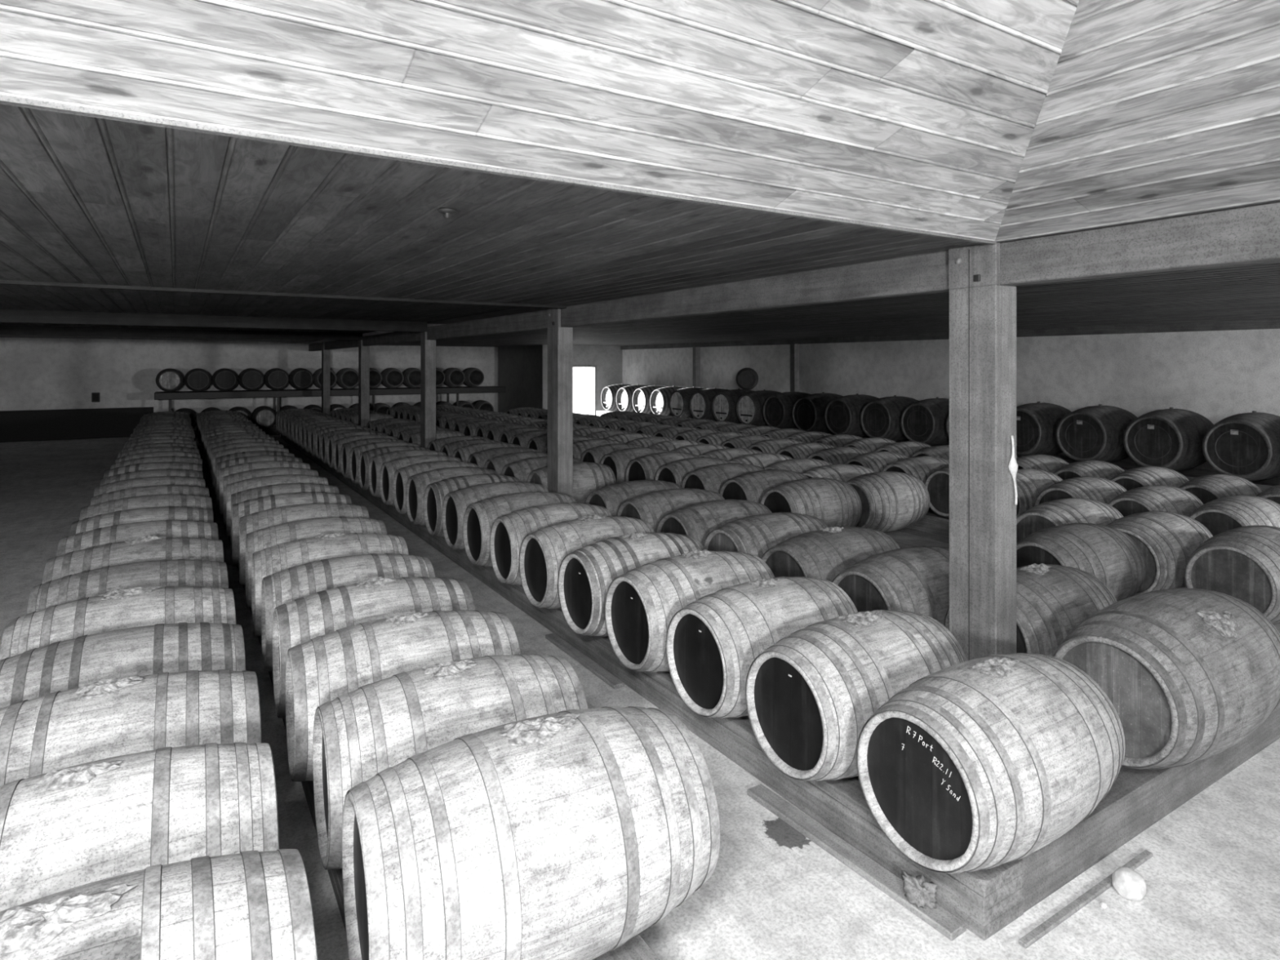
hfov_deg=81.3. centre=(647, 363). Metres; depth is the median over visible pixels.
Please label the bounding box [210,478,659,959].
stillage
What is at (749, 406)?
butt
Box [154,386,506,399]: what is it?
shelf
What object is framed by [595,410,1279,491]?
stillage
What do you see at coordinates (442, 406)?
barrel
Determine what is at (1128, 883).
lump
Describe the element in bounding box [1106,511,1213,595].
barrel
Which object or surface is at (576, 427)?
barrel
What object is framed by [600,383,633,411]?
butt
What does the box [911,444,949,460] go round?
barrel
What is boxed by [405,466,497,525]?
barrel
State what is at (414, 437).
barrel
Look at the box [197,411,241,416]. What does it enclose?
barrel
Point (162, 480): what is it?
barrel
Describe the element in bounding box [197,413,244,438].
barrel
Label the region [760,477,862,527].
barrel
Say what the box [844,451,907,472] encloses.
barrel
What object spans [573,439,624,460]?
barrel
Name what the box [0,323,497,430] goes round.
wall
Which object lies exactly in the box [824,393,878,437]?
butt
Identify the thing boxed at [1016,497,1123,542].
barrel
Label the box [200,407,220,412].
barrel
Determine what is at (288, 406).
barrel
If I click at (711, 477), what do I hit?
barrel
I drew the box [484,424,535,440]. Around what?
barrel
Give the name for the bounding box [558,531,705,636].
barrel
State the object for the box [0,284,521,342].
ceiling
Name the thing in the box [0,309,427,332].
ceiling beam
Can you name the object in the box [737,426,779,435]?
barrel
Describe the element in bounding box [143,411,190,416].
barrel
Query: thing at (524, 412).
barrel
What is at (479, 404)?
barrel
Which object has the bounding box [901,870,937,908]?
rag
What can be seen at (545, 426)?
barrel
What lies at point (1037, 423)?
butt
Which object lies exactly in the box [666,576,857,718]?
barrel
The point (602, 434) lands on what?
barrel
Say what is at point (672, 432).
barrel
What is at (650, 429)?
barrel
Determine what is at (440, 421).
barrel
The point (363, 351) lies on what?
wooden post
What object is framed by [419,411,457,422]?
barrel
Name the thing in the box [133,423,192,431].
barrel
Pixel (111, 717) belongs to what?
barrel
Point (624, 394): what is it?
butt
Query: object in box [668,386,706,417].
butt
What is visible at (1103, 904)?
pebble
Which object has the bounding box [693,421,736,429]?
barrel
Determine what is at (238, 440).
barrel
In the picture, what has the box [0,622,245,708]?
barrel
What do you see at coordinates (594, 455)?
barrel
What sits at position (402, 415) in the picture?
barrel
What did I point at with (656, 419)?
barrel
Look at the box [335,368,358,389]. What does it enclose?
barrel
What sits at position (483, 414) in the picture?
barrel
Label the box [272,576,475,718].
barrel
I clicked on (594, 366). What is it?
door
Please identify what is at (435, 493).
barrel
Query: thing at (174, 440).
barrel
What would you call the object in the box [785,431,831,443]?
barrel
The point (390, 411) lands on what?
barrel
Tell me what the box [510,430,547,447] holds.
barrel
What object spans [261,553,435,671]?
barrel
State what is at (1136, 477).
barrel
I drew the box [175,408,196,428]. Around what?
barrel
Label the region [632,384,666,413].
butt
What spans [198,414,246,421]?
barrel
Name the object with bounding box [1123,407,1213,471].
butt
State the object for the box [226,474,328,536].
barrel
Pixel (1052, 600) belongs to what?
barrel
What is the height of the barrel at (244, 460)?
0.644 m
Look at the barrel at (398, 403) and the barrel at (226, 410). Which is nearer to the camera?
the barrel at (226, 410)
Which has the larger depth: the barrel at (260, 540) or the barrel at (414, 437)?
the barrel at (414, 437)
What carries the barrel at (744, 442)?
on the stillage at (932, 522)
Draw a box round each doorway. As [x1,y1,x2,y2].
[497,344,546,413]
[546,344,622,410]
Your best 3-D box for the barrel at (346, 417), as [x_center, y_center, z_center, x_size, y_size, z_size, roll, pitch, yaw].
[-6.852,1.481,18.087,0.930,0.639,0.639,0,0,-32]
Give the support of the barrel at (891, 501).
on the stillage at (906, 537)
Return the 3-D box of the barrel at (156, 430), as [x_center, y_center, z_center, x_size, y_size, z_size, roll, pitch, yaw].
[-8.582,1.478,13.196,0.950,0.644,0.644,0,0,-32]
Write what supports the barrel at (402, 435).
on the stillage
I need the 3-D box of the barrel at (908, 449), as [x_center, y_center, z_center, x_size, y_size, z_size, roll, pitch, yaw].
[3.850,1.481,11.151,0.930,0.639,0.639,0,0,-32]
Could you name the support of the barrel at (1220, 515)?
on the stillage at (932, 522)
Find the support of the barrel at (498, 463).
on the stillage
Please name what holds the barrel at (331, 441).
on the stillage at (988, 900)
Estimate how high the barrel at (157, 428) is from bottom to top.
0.640 m
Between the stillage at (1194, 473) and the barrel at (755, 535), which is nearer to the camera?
the barrel at (755, 535)
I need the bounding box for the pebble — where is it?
[1099,901,1106,908]
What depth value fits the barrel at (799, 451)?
10.77 m
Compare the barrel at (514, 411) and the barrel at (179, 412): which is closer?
the barrel at (179, 412)
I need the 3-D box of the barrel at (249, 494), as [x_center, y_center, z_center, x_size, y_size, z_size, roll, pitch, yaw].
[-3.509,1.481,7.226,0.930,0.638,0.638,0,0,-29]
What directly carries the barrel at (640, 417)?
on the stillage
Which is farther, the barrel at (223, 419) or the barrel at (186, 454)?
the barrel at (223, 419)
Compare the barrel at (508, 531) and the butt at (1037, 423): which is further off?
the butt at (1037, 423)
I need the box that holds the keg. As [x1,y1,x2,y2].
[735,367,758,390]
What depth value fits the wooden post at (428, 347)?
12.11 m
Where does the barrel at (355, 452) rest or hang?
on the stillage at (988, 900)
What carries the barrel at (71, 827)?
on the stillage
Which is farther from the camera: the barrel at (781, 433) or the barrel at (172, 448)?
the barrel at (781, 433)
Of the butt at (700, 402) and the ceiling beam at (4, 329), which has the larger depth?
the butt at (700, 402)
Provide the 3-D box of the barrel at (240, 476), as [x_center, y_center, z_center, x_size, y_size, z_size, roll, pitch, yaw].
[-4.200,1.480,8.320,0.940,0.640,0.640,0,0,-30]
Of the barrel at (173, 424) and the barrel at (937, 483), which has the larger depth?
the barrel at (173, 424)
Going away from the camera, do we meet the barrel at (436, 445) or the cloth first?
the cloth
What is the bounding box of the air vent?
[91,392,99,402]
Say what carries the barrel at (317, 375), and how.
on the rack
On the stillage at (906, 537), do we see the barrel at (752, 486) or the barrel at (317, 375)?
the barrel at (752, 486)
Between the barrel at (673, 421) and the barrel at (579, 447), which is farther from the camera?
the barrel at (673, 421)
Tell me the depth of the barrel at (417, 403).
23.58 m
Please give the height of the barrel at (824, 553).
0.664 m
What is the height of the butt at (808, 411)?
0.870 m
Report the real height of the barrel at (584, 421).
0.639 m
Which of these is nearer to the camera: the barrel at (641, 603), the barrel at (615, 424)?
the barrel at (641, 603)
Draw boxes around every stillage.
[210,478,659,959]
[280,433,1279,941]
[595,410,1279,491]
[884,527,1279,699]
[907,507,949,537]
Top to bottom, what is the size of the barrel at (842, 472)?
0.644 m
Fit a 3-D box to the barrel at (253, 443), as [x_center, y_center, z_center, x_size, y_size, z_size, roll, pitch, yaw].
[-5.929,1.480,11.054,0.940,0.640,0.640,0,0,-29]
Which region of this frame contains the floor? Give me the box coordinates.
[0,434,1279,959]
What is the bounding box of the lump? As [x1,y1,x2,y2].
[1111,866,1146,901]
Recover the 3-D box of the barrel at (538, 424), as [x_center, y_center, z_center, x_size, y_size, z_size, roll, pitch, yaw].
[-2.006,1.481,15.223,0.930,0.639,0.639,0,0,-33]
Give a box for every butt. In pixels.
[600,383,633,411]
[616,383,649,412]
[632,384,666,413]
[649,385,685,416]
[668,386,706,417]
[688,387,730,421]
[711,388,753,423]
[736,389,780,426]
[762,391,809,429]
[791,391,842,433]
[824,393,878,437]
[860,395,918,441]
[900,396,949,446]
[945,413,949,437]
[1016,401,1071,456]
[1055,404,1137,462]
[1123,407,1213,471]
[1202,410,1279,480]
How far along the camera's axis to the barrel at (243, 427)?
13.67 m
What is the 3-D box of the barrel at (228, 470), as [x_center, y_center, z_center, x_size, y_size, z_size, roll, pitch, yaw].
[-4.546,1.478,8.867,0.950,0.644,0.644,0,0,-29]
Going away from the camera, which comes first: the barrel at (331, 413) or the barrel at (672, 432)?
the barrel at (672, 432)
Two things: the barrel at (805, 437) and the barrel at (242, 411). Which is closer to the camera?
the barrel at (805, 437)
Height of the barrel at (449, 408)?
0.639 m
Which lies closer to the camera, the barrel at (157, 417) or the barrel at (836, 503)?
the barrel at (836, 503)
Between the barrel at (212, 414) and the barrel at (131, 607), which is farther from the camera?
the barrel at (212, 414)
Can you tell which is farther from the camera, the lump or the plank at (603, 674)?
the plank at (603, 674)
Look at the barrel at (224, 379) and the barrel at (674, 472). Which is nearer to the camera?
the barrel at (674, 472)
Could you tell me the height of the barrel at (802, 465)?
0.638 m
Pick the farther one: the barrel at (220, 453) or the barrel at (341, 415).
the barrel at (341, 415)
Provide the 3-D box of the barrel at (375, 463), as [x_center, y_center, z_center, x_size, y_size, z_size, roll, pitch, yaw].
[-3.209,1.478,10.024,0.950,0.644,0.644,0,0,-32]
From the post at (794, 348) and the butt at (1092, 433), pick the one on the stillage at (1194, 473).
the butt at (1092, 433)
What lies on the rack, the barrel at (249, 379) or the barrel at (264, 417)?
the barrel at (249, 379)
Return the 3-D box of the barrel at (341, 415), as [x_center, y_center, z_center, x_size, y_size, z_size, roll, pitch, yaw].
[-7.199,1.480,18.636,0.940,0.640,0.640,0,0,-32]
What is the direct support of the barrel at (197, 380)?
on the rack
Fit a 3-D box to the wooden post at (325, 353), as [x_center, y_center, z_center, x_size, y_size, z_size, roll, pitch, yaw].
[-8.910,0.700,20.621,0.177,2.600,0.268,0,0,-32]
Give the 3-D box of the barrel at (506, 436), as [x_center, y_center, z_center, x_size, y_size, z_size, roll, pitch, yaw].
[-2.203,1.480,13.637,0.940,0.640,0.640,0,0,-33]
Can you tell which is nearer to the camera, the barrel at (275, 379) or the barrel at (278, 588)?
the barrel at (278, 588)
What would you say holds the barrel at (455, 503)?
on the stillage at (988, 900)
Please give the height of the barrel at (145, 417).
0.644 m
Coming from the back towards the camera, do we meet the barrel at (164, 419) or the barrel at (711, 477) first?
the barrel at (164, 419)
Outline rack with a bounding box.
[154,386,506,435]
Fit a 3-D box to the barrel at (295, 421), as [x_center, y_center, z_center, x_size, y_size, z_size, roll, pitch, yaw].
[-7.392,1.480,16.644,0.940,0.640,0.640,0,0,-32]
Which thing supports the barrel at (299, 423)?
on the stillage at (988, 900)
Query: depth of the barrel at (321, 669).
3.20 m
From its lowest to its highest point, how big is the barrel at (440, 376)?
0.640 m
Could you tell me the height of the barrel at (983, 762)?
0.665 m
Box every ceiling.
[0,0,1279,346]
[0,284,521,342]
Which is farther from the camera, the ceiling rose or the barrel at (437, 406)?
the barrel at (437, 406)
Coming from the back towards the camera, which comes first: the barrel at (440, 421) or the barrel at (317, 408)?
the barrel at (317, 408)
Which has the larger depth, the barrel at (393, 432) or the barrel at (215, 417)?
the barrel at (215, 417)
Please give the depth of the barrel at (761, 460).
9.48 m
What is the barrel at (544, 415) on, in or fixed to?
on the stillage at (932, 522)
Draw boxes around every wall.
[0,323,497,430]
[573,328,1279,470]
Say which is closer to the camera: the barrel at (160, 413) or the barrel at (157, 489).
the barrel at (157, 489)
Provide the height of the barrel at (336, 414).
0.644 m
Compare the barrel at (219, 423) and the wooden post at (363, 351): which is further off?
the wooden post at (363, 351)
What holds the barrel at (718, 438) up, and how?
on the stillage at (932, 522)
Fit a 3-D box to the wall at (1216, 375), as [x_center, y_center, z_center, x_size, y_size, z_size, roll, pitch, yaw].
[4.784,0.375,15.829,0.200,3.450,28.750,0,0,-32]
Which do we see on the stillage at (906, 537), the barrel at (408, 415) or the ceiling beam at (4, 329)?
the barrel at (408, 415)
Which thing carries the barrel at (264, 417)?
on the stillage
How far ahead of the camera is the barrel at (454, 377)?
23.89 m
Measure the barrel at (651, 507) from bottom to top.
0.644 m
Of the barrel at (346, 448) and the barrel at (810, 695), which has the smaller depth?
the barrel at (810, 695)
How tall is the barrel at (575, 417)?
0.644 m
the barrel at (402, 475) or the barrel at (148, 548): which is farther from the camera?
the barrel at (402, 475)
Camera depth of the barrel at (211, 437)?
12.56 m
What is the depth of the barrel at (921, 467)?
9.07 m
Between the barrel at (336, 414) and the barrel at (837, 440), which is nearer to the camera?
the barrel at (837, 440)
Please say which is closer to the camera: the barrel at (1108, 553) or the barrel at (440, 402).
the barrel at (1108, 553)
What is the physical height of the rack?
1.245 m
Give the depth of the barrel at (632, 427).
14.68 m
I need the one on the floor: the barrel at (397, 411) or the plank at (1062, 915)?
the plank at (1062, 915)
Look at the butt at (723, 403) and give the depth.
17.63 m
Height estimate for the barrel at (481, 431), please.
0.639 m
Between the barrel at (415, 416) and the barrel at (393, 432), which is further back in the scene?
the barrel at (415, 416)
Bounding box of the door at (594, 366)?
[573,364,596,415]
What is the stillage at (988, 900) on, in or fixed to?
on the floor
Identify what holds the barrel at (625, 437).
on the stillage at (906, 537)
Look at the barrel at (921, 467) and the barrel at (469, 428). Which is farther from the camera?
the barrel at (469, 428)
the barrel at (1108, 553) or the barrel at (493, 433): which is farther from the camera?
the barrel at (493, 433)
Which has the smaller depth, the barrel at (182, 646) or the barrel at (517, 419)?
the barrel at (182, 646)
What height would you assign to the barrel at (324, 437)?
0.639 m
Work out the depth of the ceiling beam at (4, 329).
14.38 m
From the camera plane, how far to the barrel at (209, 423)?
15.26 m
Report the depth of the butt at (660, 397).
19.99 m
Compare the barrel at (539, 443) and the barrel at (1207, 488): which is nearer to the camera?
the barrel at (1207, 488)
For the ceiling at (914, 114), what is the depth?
2.39 m
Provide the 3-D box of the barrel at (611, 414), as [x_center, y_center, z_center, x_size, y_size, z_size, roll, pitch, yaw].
[-0.699,1.481,18.426,0.930,0.639,0.639,0,0,-33]
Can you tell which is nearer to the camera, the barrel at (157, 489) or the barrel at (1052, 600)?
the barrel at (1052, 600)
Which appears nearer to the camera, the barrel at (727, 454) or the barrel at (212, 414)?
the barrel at (727, 454)
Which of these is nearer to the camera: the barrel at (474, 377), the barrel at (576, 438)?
the barrel at (576, 438)
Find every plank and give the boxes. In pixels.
[545,632,624,688]
[746,783,966,941]
[1017,849,1152,948]
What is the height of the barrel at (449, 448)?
0.639 m
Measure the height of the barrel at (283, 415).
0.644 m
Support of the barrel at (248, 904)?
on the stillage
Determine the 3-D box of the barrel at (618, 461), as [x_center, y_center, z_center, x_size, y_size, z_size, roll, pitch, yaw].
[-0.134,1.478,10.295,0.950,0.644,0.644,0,0,-32]
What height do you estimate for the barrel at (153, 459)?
0.644 m
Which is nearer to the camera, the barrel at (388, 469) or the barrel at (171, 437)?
the barrel at (388, 469)
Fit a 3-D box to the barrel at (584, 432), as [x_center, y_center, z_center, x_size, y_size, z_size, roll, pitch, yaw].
[-0.970,1.478,13.553,0.950,0.644,0.644,0,0,-33]
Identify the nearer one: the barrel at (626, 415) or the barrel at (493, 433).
the barrel at (493, 433)
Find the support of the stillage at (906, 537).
on the floor
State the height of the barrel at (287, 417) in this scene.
0.640 m
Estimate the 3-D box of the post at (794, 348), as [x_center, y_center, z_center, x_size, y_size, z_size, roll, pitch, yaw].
[3.430,0.765,17.428,0.160,2.470,0.160,0,0,-32]
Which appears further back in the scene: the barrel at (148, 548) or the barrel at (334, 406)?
the barrel at (334, 406)
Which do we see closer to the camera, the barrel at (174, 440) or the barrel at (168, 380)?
the barrel at (174, 440)
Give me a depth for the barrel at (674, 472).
9.00 m
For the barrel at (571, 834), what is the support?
on the stillage at (636, 948)
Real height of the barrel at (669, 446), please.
0.640 m
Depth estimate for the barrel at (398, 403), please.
23.16 m
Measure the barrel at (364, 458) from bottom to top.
0.638 m
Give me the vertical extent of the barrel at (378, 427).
0.640 m
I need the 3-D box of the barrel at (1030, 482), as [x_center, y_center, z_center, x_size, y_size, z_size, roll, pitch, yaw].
[4.138,1.480,8.210,0.940,0.640,0.640,0,0,-32]
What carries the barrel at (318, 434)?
on the stillage at (988, 900)
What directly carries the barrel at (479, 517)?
on the stillage at (988, 900)
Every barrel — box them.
[0,586,235,660]
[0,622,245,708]
[0,669,261,786]
[0,742,279,911]
[0,848,317,959]
[26,559,228,614]
[42,535,223,583]
[56,520,218,555]
[69,506,213,536]
[79,493,212,520]
[89,484,209,506]
[93,475,205,496]
[100,468,203,485]
[103,461,201,478]
[110,455,202,471]
[115,450,200,462]
[117,445,199,457]
[121,442,197,452]
[123,438,196,448]
[125,435,194,444]
[128,431,195,440]
[129,429,194,436]
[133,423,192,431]
[133,426,194,433]
[135,422,191,427]
[137,419,191,426]
[138,417,191,423]
[139,416,191,422]
[140,414,190,419]
[142,413,189,417]
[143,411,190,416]
[155,368,183,391]
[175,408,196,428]
[183,368,211,391]
[196,409,239,434]
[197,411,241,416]
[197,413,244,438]
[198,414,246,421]
[198,416,248,444]
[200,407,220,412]
[200,417,251,442]
[200,419,252,448]
[201,422,256,428]
[201,423,258,456]
[203,426,262,450]
[204,429,265,463]
[206,431,269,467]
[207,434,274,472]
[208,437,279,478]
[210,441,284,484]
[211,368,238,391]
[212,445,288,490]
[214,450,294,497]
[216,454,302,505]
[219,460,310,515]
[222,466,318,524]
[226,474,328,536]
[228,406,251,420]
[231,482,338,549]
[231,491,351,566]
[237,368,263,391]
[239,502,368,585]
[244,516,386,608]
[251,405,275,428]
[251,532,408,635]
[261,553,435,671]
[263,368,288,390]
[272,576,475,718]
[275,408,316,431]
[278,409,319,434]
[280,404,297,410]
[280,410,324,435]
[284,412,329,438]
[285,609,520,782]
[288,368,313,390]
[288,413,333,440]
[292,415,339,443]
[296,417,343,446]
[300,419,351,448]
[302,404,321,412]
[304,421,356,452]
[309,423,362,456]
[312,368,337,389]
[312,653,588,870]
[315,426,372,459]
[320,428,377,463]
[326,431,388,467]
[329,404,345,412]
[329,408,358,416]
[333,408,374,417]
[333,434,397,473]
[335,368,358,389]
[338,410,377,419]
[340,437,406,478]
[342,706,719,959]
[343,411,379,421]
[348,403,358,408]
[348,413,393,425]
[349,441,419,484]
[357,445,430,490]
[366,417,414,430]
[368,449,446,497]
[369,368,382,388]
[369,402,390,413]
[373,420,420,432]
[379,454,461,506]
[380,367,403,388]
[381,422,420,434]
[386,404,418,416]
[388,424,442,437]
[391,402,410,407]
[392,460,478,515]
[393,406,420,417]
[396,426,452,441]
[398,407,420,418]
[401,367,420,387]
[404,408,441,419]
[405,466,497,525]
[406,429,464,446]
[410,409,444,422]
[413,401,420,406]
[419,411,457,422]
[423,473,519,537]
[427,435,488,451]
[435,368,444,386]
[435,400,452,404]
[435,404,454,407]
[435,405,464,409]
[435,413,469,418]
[435,414,476,427]
[440,439,502,456]
[441,406,470,411]
[441,481,548,551]
[442,367,465,386]
[443,416,485,430]
[446,408,476,412]
[452,400,474,408]
[452,442,521,462]
[453,418,495,431]
[457,408,486,413]
[462,367,484,386]
[462,420,510,435]
[462,491,576,567]
[463,410,496,415]
[466,446,537,468]
[471,400,493,411]
[471,411,509,417]
[475,422,520,437]
[480,413,519,419]
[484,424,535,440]
[484,451,547,475]
[489,502,612,586]
[491,415,528,421]
[498,426,547,443]
[501,456,581,482]
[502,417,540,422]
[505,407,538,414]
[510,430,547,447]
[514,418,547,425]
[516,408,547,416]
[519,515,655,608]
[525,409,547,417]
[526,433,582,452]
[526,462,616,503]
[528,421,547,427]
[536,412,547,419]
[538,423,582,428]
[544,435,602,453]
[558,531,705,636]
[573,413,598,423]
[573,416,611,425]
[573,425,599,431]
[573,426,617,435]
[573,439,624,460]
[580,443,644,463]
[585,479,681,516]
[586,417,627,427]
[586,430,636,439]
[600,410,631,417]
[600,447,670,483]
[603,419,644,429]
[603,432,656,443]
[604,549,774,671]
[612,412,647,419]
[616,488,724,532]
[617,421,662,431]
[625,436,677,447]
[625,451,699,481]
[627,413,662,421]
[634,424,679,435]
[643,415,678,422]
[647,440,704,451]
[653,426,700,438]
[654,457,732,486]
[655,499,772,545]
[657,417,697,425]
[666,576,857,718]
[670,444,729,455]
[673,428,722,440]
[675,418,714,426]
[680,462,764,493]
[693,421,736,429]
[696,431,749,444]
[698,447,762,460]
[702,512,827,558]
[714,423,755,431]
[719,469,808,502]
[721,435,775,448]
[728,453,792,468]
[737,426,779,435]
[745,609,967,781]
[748,438,804,453]
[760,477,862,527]
[760,526,900,582]
[761,428,806,439]
[764,457,831,473]
[776,442,835,458]
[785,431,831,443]
[802,463,875,481]
[808,446,869,464]
[812,434,862,447]
[831,546,949,625]
[843,437,896,452]
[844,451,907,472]
[845,471,929,533]
[856,653,1125,873]
[874,440,931,457]
[881,455,949,507]
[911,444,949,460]
[924,465,949,517]
[943,563,1116,656]
[1016,454,1068,473]
[1016,468,1062,517]
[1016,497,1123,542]
[1016,523,1146,601]
[1034,476,1126,506]
[1052,587,1279,768]
[1053,460,1124,479]
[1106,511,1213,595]
[1107,484,1203,516]
[1111,466,1189,490]
[1178,474,1261,504]
[1184,524,1279,624]
[1189,494,1279,536]
[1256,484,1279,504]
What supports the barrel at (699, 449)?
on the stillage at (906, 537)
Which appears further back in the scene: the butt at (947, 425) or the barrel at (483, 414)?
the barrel at (483, 414)
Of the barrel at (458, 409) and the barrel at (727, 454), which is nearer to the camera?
the barrel at (727, 454)
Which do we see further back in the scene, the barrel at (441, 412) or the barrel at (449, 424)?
the barrel at (441, 412)
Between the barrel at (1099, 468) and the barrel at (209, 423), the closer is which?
the barrel at (1099, 468)
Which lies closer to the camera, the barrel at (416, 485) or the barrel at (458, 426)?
the barrel at (416, 485)
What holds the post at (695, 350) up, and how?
on the floor
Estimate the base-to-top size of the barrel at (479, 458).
0.640 m
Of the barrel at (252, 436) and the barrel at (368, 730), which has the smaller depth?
the barrel at (368, 730)
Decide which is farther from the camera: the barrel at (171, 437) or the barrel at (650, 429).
the barrel at (650, 429)
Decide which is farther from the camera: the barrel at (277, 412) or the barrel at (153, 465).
the barrel at (277, 412)
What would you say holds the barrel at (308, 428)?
on the stillage at (988, 900)
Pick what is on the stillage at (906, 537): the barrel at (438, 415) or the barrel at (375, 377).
the barrel at (438, 415)
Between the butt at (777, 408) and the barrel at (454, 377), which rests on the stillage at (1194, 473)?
the butt at (777, 408)
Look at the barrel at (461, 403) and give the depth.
24.10 m
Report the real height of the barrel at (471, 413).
0.640 m
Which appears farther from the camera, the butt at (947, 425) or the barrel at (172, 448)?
the butt at (947, 425)
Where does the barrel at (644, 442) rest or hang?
on the stillage at (906, 537)
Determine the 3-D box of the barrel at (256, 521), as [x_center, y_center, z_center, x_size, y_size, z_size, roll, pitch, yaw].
[-2.819,1.478,6.131,0.950,0.644,0.644,0,0,-29]
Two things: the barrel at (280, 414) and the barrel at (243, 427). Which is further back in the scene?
the barrel at (280, 414)
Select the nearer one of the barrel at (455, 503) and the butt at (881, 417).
the barrel at (455, 503)
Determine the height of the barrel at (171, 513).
0.640 m
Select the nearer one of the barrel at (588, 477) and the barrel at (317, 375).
the barrel at (588, 477)
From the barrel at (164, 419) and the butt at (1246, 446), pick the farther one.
the barrel at (164, 419)
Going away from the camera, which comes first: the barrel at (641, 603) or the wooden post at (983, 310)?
the wooden post at (983, 310)
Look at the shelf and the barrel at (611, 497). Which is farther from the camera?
the shelf
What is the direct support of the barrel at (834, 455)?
on the stillage at (932, 522)
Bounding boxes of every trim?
[0,94,996,244]
[0,280,566,308]
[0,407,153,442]
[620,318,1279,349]
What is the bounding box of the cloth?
[1008,435,1017,504]
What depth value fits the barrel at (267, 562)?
4.86 m
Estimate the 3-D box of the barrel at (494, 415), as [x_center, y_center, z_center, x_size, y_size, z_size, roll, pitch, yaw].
[-3.437,1.478,17.418,0.950,0.644,0.644,0,0,-31]
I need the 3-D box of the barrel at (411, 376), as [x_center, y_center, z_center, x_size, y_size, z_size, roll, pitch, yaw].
[-7.450,0.435,23.564,0.640,0.640,0.940,0,0,-32]
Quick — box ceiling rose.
[436,207,457,219]
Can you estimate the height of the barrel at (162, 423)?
0.639 m
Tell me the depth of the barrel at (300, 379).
21.48 m
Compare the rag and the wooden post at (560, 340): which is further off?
the wooden post at (560, 340)
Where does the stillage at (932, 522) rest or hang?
on the floor
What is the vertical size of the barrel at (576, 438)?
0.638 m
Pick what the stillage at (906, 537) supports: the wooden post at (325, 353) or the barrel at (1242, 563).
the barrel at (1242, 563)
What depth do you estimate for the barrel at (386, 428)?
14.59 m
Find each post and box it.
[321,342,329,414]
[358,340,369,427]
[420,332,435,448]
[547,307,573,497]
[692,346,700,387]
[790,343,799,391]
[948,242,1016,660]
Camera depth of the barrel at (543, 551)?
5.38 m
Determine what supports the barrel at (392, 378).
on the rack
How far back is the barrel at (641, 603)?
4.28 m
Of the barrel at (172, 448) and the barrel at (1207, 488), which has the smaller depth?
the barrel at (1207, 488)
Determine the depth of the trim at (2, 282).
6.18 m
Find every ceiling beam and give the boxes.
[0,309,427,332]
[0,324,362,340]
[308,201,1279,351]
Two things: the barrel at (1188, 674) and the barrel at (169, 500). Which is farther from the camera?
the barrel at (169, 500)
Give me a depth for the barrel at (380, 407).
22.69 m
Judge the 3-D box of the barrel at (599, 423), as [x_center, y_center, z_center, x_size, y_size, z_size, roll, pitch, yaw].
[-0.816,1.481,16.010,0.930,0.639,0.639,0,0,-33]
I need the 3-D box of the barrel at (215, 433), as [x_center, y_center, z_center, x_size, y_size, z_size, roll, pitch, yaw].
[-7.325,1.480,13.233,0.940,0.640,0.640,0,0,-30]
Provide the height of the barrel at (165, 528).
0.644 m
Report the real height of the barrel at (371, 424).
0.644 m
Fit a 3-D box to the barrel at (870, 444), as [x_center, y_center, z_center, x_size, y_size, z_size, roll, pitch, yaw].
[3.514,1.480,11.720,0.940,0.640,0.640,0,0,-33]
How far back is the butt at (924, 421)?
12.94 m
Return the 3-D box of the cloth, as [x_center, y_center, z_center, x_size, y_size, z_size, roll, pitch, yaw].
[1.812,0.527,3.698,0.060,0.345,0.043,0,0,-32]
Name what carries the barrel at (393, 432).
on the stillage
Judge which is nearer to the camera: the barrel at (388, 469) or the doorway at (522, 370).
the barrel at (388, 469)
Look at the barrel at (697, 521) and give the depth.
6.10 m
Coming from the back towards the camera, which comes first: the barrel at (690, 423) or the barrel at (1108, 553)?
the barrel at (690, 423)
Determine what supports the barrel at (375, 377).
on the rack
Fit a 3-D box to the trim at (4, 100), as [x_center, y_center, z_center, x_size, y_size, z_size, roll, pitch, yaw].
[-1.848,-0.597,1.427,8.400,0.018,0.030,0,0,-32]
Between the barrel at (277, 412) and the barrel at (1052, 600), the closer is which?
the barrel at (1052, 600)
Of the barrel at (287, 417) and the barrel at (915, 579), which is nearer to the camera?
the barrel at (915, 579)
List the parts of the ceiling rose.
knob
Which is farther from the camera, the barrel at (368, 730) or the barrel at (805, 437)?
the barrel at (805, 437)
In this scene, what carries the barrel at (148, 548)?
on the stillage
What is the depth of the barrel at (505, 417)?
16.68 m
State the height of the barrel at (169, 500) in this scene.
0.644 m
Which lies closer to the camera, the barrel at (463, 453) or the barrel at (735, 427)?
the barrel at (463, 453)
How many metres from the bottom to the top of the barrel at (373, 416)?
0.644 m
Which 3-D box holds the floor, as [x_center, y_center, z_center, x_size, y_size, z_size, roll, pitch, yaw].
[-2.655,2.060,11.127,17.800,0.120,28.750,0,0,-32]
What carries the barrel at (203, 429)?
on the stillage at (636, 948)
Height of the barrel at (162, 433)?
0.644 m
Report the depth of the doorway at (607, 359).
24.13 m

